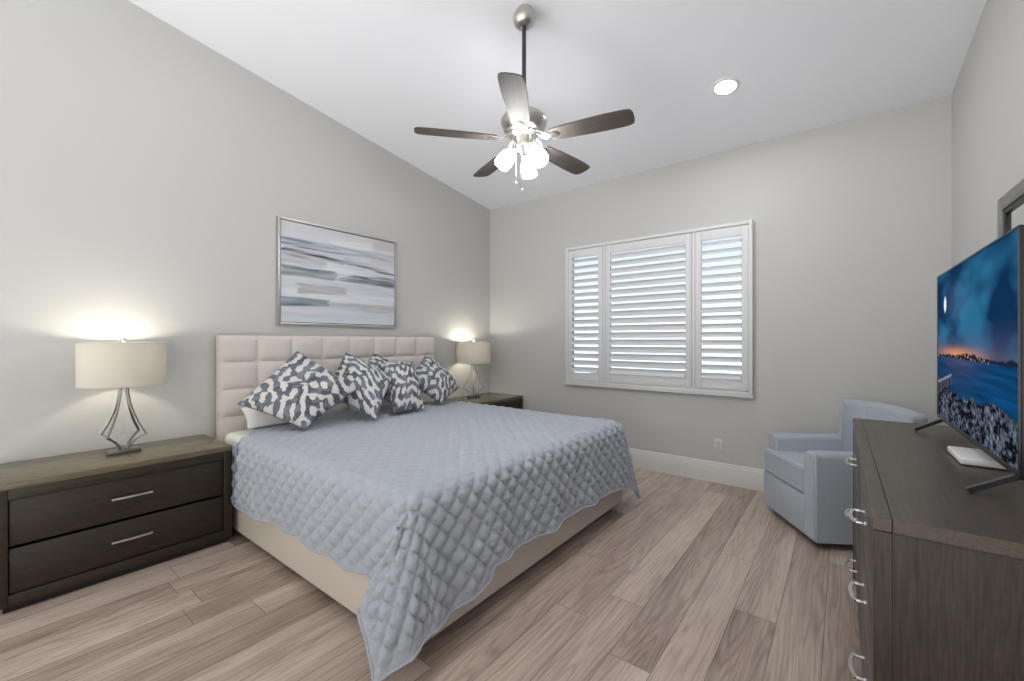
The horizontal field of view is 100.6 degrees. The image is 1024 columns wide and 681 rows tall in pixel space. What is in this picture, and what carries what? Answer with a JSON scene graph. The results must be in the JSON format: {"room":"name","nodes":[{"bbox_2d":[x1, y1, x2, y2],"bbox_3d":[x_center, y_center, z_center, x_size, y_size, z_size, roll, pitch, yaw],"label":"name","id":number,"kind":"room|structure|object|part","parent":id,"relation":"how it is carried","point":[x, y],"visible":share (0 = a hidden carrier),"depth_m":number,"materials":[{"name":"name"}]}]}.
{"room":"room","nodes":[
{"label":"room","id":0,"kind":"room"},
{"bbox_2d":[0,0,489,463],"bbox_3d":[-1.714,-0.511,3.630,0.120,3.522,4.510,0,0,38],"label":"wall","id":1,"kind":"structure","parent":0,"point":[147,173],"depth_m":2.77,"materials":[{"name":"beige paint"}]},
{"bbox_2d":[276,215,396,327],"bbox_3d":[-1.498,-0.552,3.774,0.039,0.851,1.120,0,0,38],"label":"framed painting","id":2,"kind":"object","parent":1,"relation":"attached to","point":[326,276],"visible":1,"depth_m":3.68,"materials":[{"name":"silver metal"}]},
{"bbox_2d":[0,467,862,680],"bbox_3d":[0.014,1.300,2.356,4.413,0.100,4.630,0,0,38],"label":"floor","id":3,"kind":"structure","parent":0,"point":[689,579],"depth_m":1.92,"materials":[{"name":"brown wood"}]},
{"bbox_2d":[0,434,232,613],"bbox_3d":[-2.222,0.950,2.420,0.540,0.600,0.947,0,0,38],"label":"nightstand","id":4,"kind":"object","parent":3,"relation":"on","point":[71,522],"visible":0.99,"depth_m":2.22,"materials":[{"name":"brown wood"}]},
{"bbox_3d":[-2.046,0.837,2.283,0.020,0.209,0.849,0,0,38],"label":"drawer","id":5,"kind":"part","parent":4,"relation":"part of","materials":[{"name":"brown wood"}]},
{"bbox_3d":[-2.046,1.060,2.283,0.020,0.204,0.849,0,0,38],"label":"drawer","id":6,"kind":"part","parent":4,"relation":"part of","materials":[{"name":"brown wood"}]},
{"bbox_2d":[75,338,166,455],"bbox_3d":[-2.248,0.317,2.459,0.394,0.666,0.394,0,0,38],"label":"table lamp","id":7,"kind":"object","parent":4,"relation":"on","point":[98,365],"visible":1,"depth_m":2.33,"materials":[{"name":"beige fabric"}]},
{"bbox_3d":[-2.248,0.134,2.459,0.388,0.248,0.388,0,0,38],"label":"lamp shade","id":8,"kind":"part","parent":7,"relation":"part of","materials":[{"name":"beige fabric"}]},
{"bbox_3d":[-2.248,0.255,2.459,0.394,0.005,0.394,0,0,13],"label":"shade trim","id":9,"kind":"part","parent":7,"relation":"part of","materials":[{"name":"beige fabric"}]},
{"bbox_3d":[-2.248,0.013,2.459,0.394,0.005,0.394,0,0,13],"label":"shade trim","id":10,"kind":"part","parent":7,"relation":"part of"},
{"bbox_3d":[-2.248,0.414,2.459,0.178,0.428,0.178,0,0,38],"label":"stem","id":11,"kind":"part","parent":7,"relation":"part of","materials":[{"name":"grey metal"}]},
{"bbox_3d":[-2.248,0.417,2.459,0.018,0.315,0.018,0,0,38],"label":"crystal rod","id":12,"kind":"part","parent":7,"relation":"part of","materials":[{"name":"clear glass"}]},
{"bbox_3d":[-2.023,0.825,2.265,0.038,0.010,0.166,0,0,38],"label":"handle","id":13,"kind":"part","parent":4,"relation":"part of","materials":[{"name":"silver metal"}]},
{"bbox_3d":[-2.023,1.048,2.265,0.038,0.010,0.166,0,0,38],"label":"handle","id":14,"kind":"part","parent":4,"relation":"part of","materials":[{"name":"silver metal"}]},
{"bbox_2d":[216,335,621,641],"bbox_3d":[-0.635,0.607,3.105,2.188,1.287,2.012,0,0,38],"label":"bed","id":15,"kind":"object","parent":3,"relation":"on","point":[243,362],"visible":0.27,"depth_m":2.99,"materials":[{"name":"beige fabric"}]},
{"bbox_2d":[225,429,253,472],"bbox_3d":[-0.620,0.811,3.086,2.016,0.353,1.930,0,0,38],"label":"mattress","id":16,"kind":"object","parent":15,"relation":"on","point":[232,438],"visible":0.1,"depth_m":2.87,"materials":[{"name":"white fabric"}]},
{"bbox_2d":[231,401,640,680],"bbox_3d":[-0.549,0.899,2.979,2.118,0.617,2.312,0,0,38],"label":"quilt","id":17,"kind":"object","parent":16,"relation":"on","point":[426,504],"visible":0.97,"depth_m":2.08,"materials":[{"name":"grey fabric"}]},
{"bbox_2d":[241,407,319,428],"bbox_3d":[-1.699,0.508,3.104,0.220,0.176,0.500,0,0,38],"label":"bed pillow","id":18,"kind":"object","parent":17,"relation":"on","point":[255,419],"visible":0.3,"depth_m":2.95,"materials":[{"name":"white fabric"}]},
{"bbox_2d":[238,351,358,429],"bbox_3d":[-1.481,0.336,2.993,0.673,0.514,0.375,0,0,0],"label":"throw pillow","id":19,"kind":"object","parent":17,"relation":"on","point":[301,390],"visible":1,"depth_m":2.89,"materials":[{"name":"fabric"}]},
{"bbox_2d":[335,352,392,419],"bbox_3d":[-1.214,0.343,3.346,0.441,0.490,0.387,0,0,3],"label":"throw pillow","id":20,"kind":"object","parent":17,"relation":"on","point":[373,383],"visible":0.85,"depth_m":3.27,"materials":[{"name":"fabric"}]},
{"bbox_2d":[368,352,390,401],"bbox_3d":[-1.139,0.337,3.781,0.525,0.471,0.262,0,0,-29],"label":"throw pillow","id":21,"kind":"object","parent":17,"relation":"on","point":[376,359],"visible":0.1,"depth_m":3.75,"materials":[{"name":"fabric"}]},
{"bbox_2d":[380,361,424,412],"bbox_3d":[-0.926,0.382,3.622,0.314,0.393,0.397,0,0,-35],"label":"throw pillow","id":22,"kind":"object","parent":17,"relation":"on","point":[404,392],"visible":0.93,"depth_m":3.51,"materials":[{"name":"fabric"}]},
{"bbox_2d":[415,353,458,403],"bbox_3d":[-0.730,0.351,4.097,0.308,0.454,0.576,0,0,15],"label":"throw pillow","id":23,"kind":"object","parent":17,"relation":"on","point":[434,380],"visible":0.93,"depth_m":3.96,"materials":[{"name":"fabric"}]},
{"bbox_3d":[-1.209,1.048,2.315,2.116,0.335,0.060,0,0,38],"label":"rail","id":24,"kind":"part","parent":15,"relation":"part of","materials":[{"name":"beige fabric"}]},
{"bbox_3d":[-1.452,0.542,3.764,0.089,1.158,1.980,0,0,38],"label":"headboard","id":25,"kind":"part","parent":15,"relation":"part of","materials":[{"name":"beige fabric"}]},
{"bbox_3d":[0.198,1.048,2.447,0.064,0.335,1.992,0,0,38],"label":"foot rail","id":26,"kind":"part","parent":15,"relation":"part of","materials":[{"name":"beige fabric"}]},
{"bbox_2d":[434,392,522,408],"bbox_3d":[-0.357,0.950,4.806,0.540,0.600,0.947,0,0,38],"label":"nightstand","id":27,"kind":"object","parent":3,"relation":"on","point":[490,398],"visible":0.15,"depth_m":4.83,"materials":[{"name":"brown wood"}]},
{"bbox_2d":[456,339,490,397],"bbox_3d":[-0.439,0.317,4.855,0.394,0.666,0.394,0,0,38],"label":"table lamp","id":28,"kind":"object","parent":27,"relation":"on","point":[473,352],"visible":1,"depth_m":4.69,"materials":[{"name":"beige fabric"}]},
{"bbox_3d":[-0.439,0.255,4.855,0.394,0.005,0.394,0,0,-44],"label":"shade trim","id":29,"kind":"part","parent":28,"relation":"part of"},
{"bbox_3d":[-0.439,0.414,4.855,0.178,0.428,0.178,0,0,38],"label":"stem","id":30,"kind":"part","parent":28,"relation":"part of","materials":[{"name":"grey metal"}]},
{"bbox_3d":[-0.439,0.134,4.855,0.388,0.248,0.388,0,0,38],"label":"lamp shade","id":31,"kind":"part","parent":28,"relation":"part of","materials":[{"name":"beige fabric"}]},
{"bbox_3d":[-0.439,0.013,4.855,0.394,0.005,0.394,0,0,-44],"label":"shade trim","id":32,"kind":"part","parent":28,"relation":"part of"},
{"bbox_3d":[-0.182,0.837,4.669,0.020,0.209,0.849,0,0,38],"label":"drawer","id":33,"kind":"part","parent":27,"relation":"part of","materials":[{"name":"brown wood"}]},
{"bbox_2d":[763,399,927,544],"bbox_3d":[2.188,0.836,2.807,0.723,0.829,0.630,0,0,5],"label":"armchair","id":34,"kind":"object","parent":3,"relation":"on","point":[808,481],"visible":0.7,"depth_m":2.69,"materials":[{"name":"grey fabric"}]},
{"bbox_3d":[1.854,1.083,2.895,0.031,0.243,0.514,0,0,5],"label":"rail","id":35,"kind":"part","parent":34,"relation":"part of","materials":[{"name":"grey fabric"}]},
{"bbox_2d":[765,448,804,492],"bbox_3d":[2.118,0.872,2.869,0.556,0.172,0.497,0,0,5],"label":"seat cushion","id":36,"kind":"object","parent":34,"relation":"on","point":[786,466],"depth_m":2.89,"materials":[{"name":"grey fabric"}]},
{"bbox_2d":[845,418,1023,680],"bbox_3d":[1.511,0.830,1.485,0.541,0.840,1.588,0,0,37],"label":"dresser","id":37,"kind":"object","parent":3,"relation":"on","point":[938,570],"visible":0.98,"depth_m":0.97,"materials":[{"name":"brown wood"}]},
{"bbox_3d":[1.542,0.552,1.936,0.042,0.018,0.133,0,0,37],"label":"handle","id":38,"kind":"part","parent":37,"relation":"part of","materials":[{"name":"silver metal"}]},
{"bbox_3d":[1.542,0.789,1.936,0.042,0.018,0.133,0,0,37],"label":"handle","id":39,"kind":"part","parent":37,"relation":"part of","materials":[{"name":"silver metal"}]},
{"bbox_3d":[1.542,1.024,1.936,0.042,0.018,0.133,0,0,37],"label":"handle","id":40,"kind":"part","parent":37,"relation":"part of","materials":[{"name":"silver metal"}]},
{"bbox_3d":[1.084,0.552,1.336,0.042,0.018,0.133,0,0,37],"label":"handle","id":41,"kind":"part","parent":37,"relation":"part of","materials":[{"name":"silver metal"}]},
{"bbox_3d":[1.566,0.564,1.918,0.020,0.228,0.747,0,0,37],"label":"drawer","id":42,"kind":"part","parent":37,"relation":"part of","materials":[{"name":"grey wood"}]},
{"bbox_3d":[1.084,0.789,1.336,0.042,0.018,0.133,0,0,37],"label":"handle","id":43,"kind":"part","parent":37,"relation":"part of","materials":[{"name":"silver metal"}]},
{"bbox_3d":[1.566,0.801,1.918,0.020,0.219,0.747,0,0,37],"label":"drawer","id":44,"kind":"part","parent":37,"relation":"part of","materials":[{"name":"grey wood"}]},
{"bbox_3d":[1.084,1.024,1.336,0.042,0.018,0.133,0,0,37],"label":"handle","id":45,"kind":"part","parent":37,"relation":"part of","materials":[{"name":"silver metal"}]},
{"bbox_3d":[1.566,1.036,1.918,0.020,0.221,0.747,0,0,37],"label":"drawer","id":46,"kind":"part","parent":37,"relation":"part of","materials":[{"name":"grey wood"}]},
{"bbox_3d":[1.108,1.036,1.318,0.020,0.221,0.747,0,0,37],"label":"drawer","id":47,"kind":"part","parent":37,"relation":"part of","materials":[{"name":"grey wood"}]},
{"bbox_3d":[1.108,0.564,1.318,0.020,0.228,0.747,0,0,37],"label":"drawer","id":48,"kind":"part","parent":37,"relation":"part of","materials":[{"name":"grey wood"}]},
{"bbox_3d":[1.108,0.801,1.318,0.020,0.219,0.747,0,0,37],"label":"drawer","id":49,"kind":"part","parent":37,"relation":"part of","materials":[{"name":"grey wood"}]},
{"bbox_3d":[1.045,0.847,0.844,0.500,0.807,0.004,0,0,37],"label":"panel","id":50,"kind":"part","parent":37,"relation":"part of","materials":[{"name":"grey wood"}]},
{"bbox_2d":[914,224,1023,492],"bbox_3d":[1.628,0.059,1.497,0.215,0.702,1.100,0,0,37],"label":"television","id":51,"kind":"object","parent":37,"relation":"on","point":[980,299],"visible":1,"depth_m":1.31,"materials":[{"name":"black plastic"}]},
{"bbox_3d":[1.907,0.364,1.863,0.215,0.092,0.024,0,0,37],"label":"stand leg","id":52,"kind":"part","parent":51,"relation":"part of","materials":[{"name":"black plastic"}]},
{"bbox_3d":[1.312,0.364,1.084,0.215,0.092,0.024,0,0,37],"label":"stand leg","id":53,"kind":"part","parent":51,"relation":"part of","materials":[{"name":"black plastic"}]},
{"bbox_3d":[1.640,0.028,1.488,0.061,0.640,1.100,0,0,37],"label":"casing","id":54,"kind":"part","parent":51,"relation":"part of","materials":[{"name":"black plastic"}]},
{"bbox_2d":[947,446,1007,470],"bbox_3d":[1.590,0.398,1.442,0.130,0.024,0.210,0,0,37],"label":"box","id":55,"kind":"object","parent":37,"relation":"on","point":[965,456],"visible":0.55,"depth_m":1.40,"materials":[{"name":"white plastic"}]},
{"bbox_2d":[128,0,986,209],"bbox_3d":[0.014,-2.013,2.356,4.413,0.758,4.630,0,0,38],"label":"ceiling","id":56,"kind":"structure","parent":0,"point":[383,70],"depth_m":2.86,"materials":[{"name":"white paint"}]},
{"bbox_2d":[414,3,634,192],"bbox_3d":[0.102,-1.387,2.489,1.200,1.097,1.176,0,0,38],"label":"ceiling fan","id":57,"kind":"object","parent":56,"relation":"hanging from","point":[523,124],"visible":1,"depth_m":2.40,"materials":[{"name":"silver metal"}]},
{"bbox_3d":[-0.317,-1.164,2.397,0.458,0.007,0.128,0,11,-11],"label":"blade","id":58,"kind":"part","parent":57,"relation":"part of","materials":[{"name":"brown wood"}]},
{"bbox_3d":[-0.120,-1.164,2.816,0.128,0.007,0.458,-13,6,-28],"label":"blade","id":59,"kind":"part","parent":57,"relation":"part of","materials":[{"name":"brown wood"}]},
{"bbox_3d":[-0.039,-1.041,2.445,0.119,0.128,0.093,0,0,-20],"label":"lamp shade","id":60,"kind":"part","parent":57,"relation":"part of","materials":[{"name":"white glass"}]},
{"bbox_3d":[0.021,-1.164,2.080,0.128,0.007,0.458,11,1,7],"label":"blade","id":61,"kind":"part","parent":57,"relation":"part of","materials":[{"name":"brown wood"}]},
{"bbox_3d":[0.099,-1.041,2.580,0.100,0.128,0.117,0,0,38],"label":"lamp shade","id":62,"kind":"part","parent":57,"relation":"part of","materials":[{"name":"white glass"}]},
{"bbox_3d":[0.147,-1.041,2.389,0.119,0.128,0.093,0,0,38],"label":"lamp shade","id":63,"kind":"part","parent":57,"relation":"part of","materials":[{"name":"white glass"}]},
{"bbox_3d":[0.340,-1.164,2.758,0.128,0.007,0.458,-15,-10,42],"label":"blade","id":64,"kind":"part","parent":57,"relation":"part of","materials":[{"name":"brown wood"}]},
{"bbox_3d":[0.426,-1.164,2.303,0.458,0.007,0.128,0,-11,25],"label":"blade","id":65,"kind":"part","parent":57,"relation":"part of","materials":[{"name":"brown wood"}]},
{"bbox_2d":[711,77,739,95],"bbox_3d":[1.481,-1.759,2.948,0.183,0.031,0.182,0,0,42],"label":"recessed light","id":66,"kind":"object","parent":56,"relation":"in","point":[727,85],"visible":1,"depth_m":2.94,"materials":[{"name":"white plastic"}]},
{"bbox_2d":[490,94,951,469],"bbox_3d":[1.371,-0.200,4.157,4.334,2.900,0.120,0,0,38],"label":"wall","id":67,"kind":"structure","parent":0,"point":[852,218],"depth_m":3.43,"materials":[{"name":"beige paint"}]},
{"bbox_2d":[573,236,741,380],"bbox_3d":[1.365,-0.273,4.194,1.763,1.425,0.050,0,0,38],"label":"window","id":68,"kind":"structure","parent":67,"relation":"in","point":[737,244],"depth_m":4.06,"materials":[{"name":"white paint"}]},
{"bbox_2d":[565,220,754,397],"bbox_3d":[1.301,-0.263,4.093,1.810,1.485,0.071,0,0,38],"label":"plantation shutters","id":69,"kind":"object","parent":68,"relation":"attached to","point":[693,383],"visible":1,"depth_m":3.99,"materials":[{"name":"white paint"}]},
{"bbox_3d":[0.779,-0.273,4.500,0.407,1.397,0.030,0,0,38],"label":"panel","id":70,"kind":"part","parent":69,"relation":"part of","materials":[{"name":"white paint"}]},
{"bbox_3d":[1.295,-0.273,4.097,0.834,1.397,0.030,0,0,38],"label":"panel","id":71,"kind":"part","parent":69,"relation":"part of","materials":[{"name":"white paint"}]},
{"bbox_3d":[1.816,-0.273,3.690,0.421,1.397,0.030,0,0,38],"label":"panel","id":72,"kind":"part","parent":69,"relation":"part of","materials":[{"name":"white paint"}]},
{"bbox_2d":[629,448,765,491],"bbox_3d":[1.329,1.160,4.104,4.094,0.180,0.016,0,0,38],"label":"baseboard","id":73,"kind":"structure","parent":67,"relation":"attached to","point":[711,471],"depth_m":3.81,"materials":[{"name":"white paint"}]},
{"bbox_2d":[714,438,722,452],"bbox_3d":[1.812,0.920,3.730,0.072,0.116,0.010,0,0,38],"label":"wall outlet","id":74,"kind":"object","parent":67,"relation":"attached to","point":[718,443],"visible":1,"depth_m":3.73,"materials":[{"name":"white paint"}]},
{"bbox_2d":[952,0,1023,266],"bbox_3d":[1.637,-0.511,1.012,0.120,3.522,4.513,0,0,37],"label":"wall","id":75,"kind":"structure","parent":0,"point":[988,91],"depth_m":2.20,"materials":[{"name":"beige paint"}]},
{"bbox_2d":[997,178,1023,237],"bbox_3d":[1.768,-0.190,1.309,0.027,0.920,1.640,0,0,37],"label":"wall mirror","id":76,"kind":"object","parent":75,"relation":"attached to","point":[1010,207],"visible":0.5,"depth_m":1.84,"materials":[{"name":"grey wood"}]},
{"bbox_3d":[1.772,-0.190,1.306,0.006,0.770,1.490,0,0,37],"label":"glass","id":77,"kind":"part","parent":76,"relation":"part of","materials":[{"name":"mirror"}]}
]}

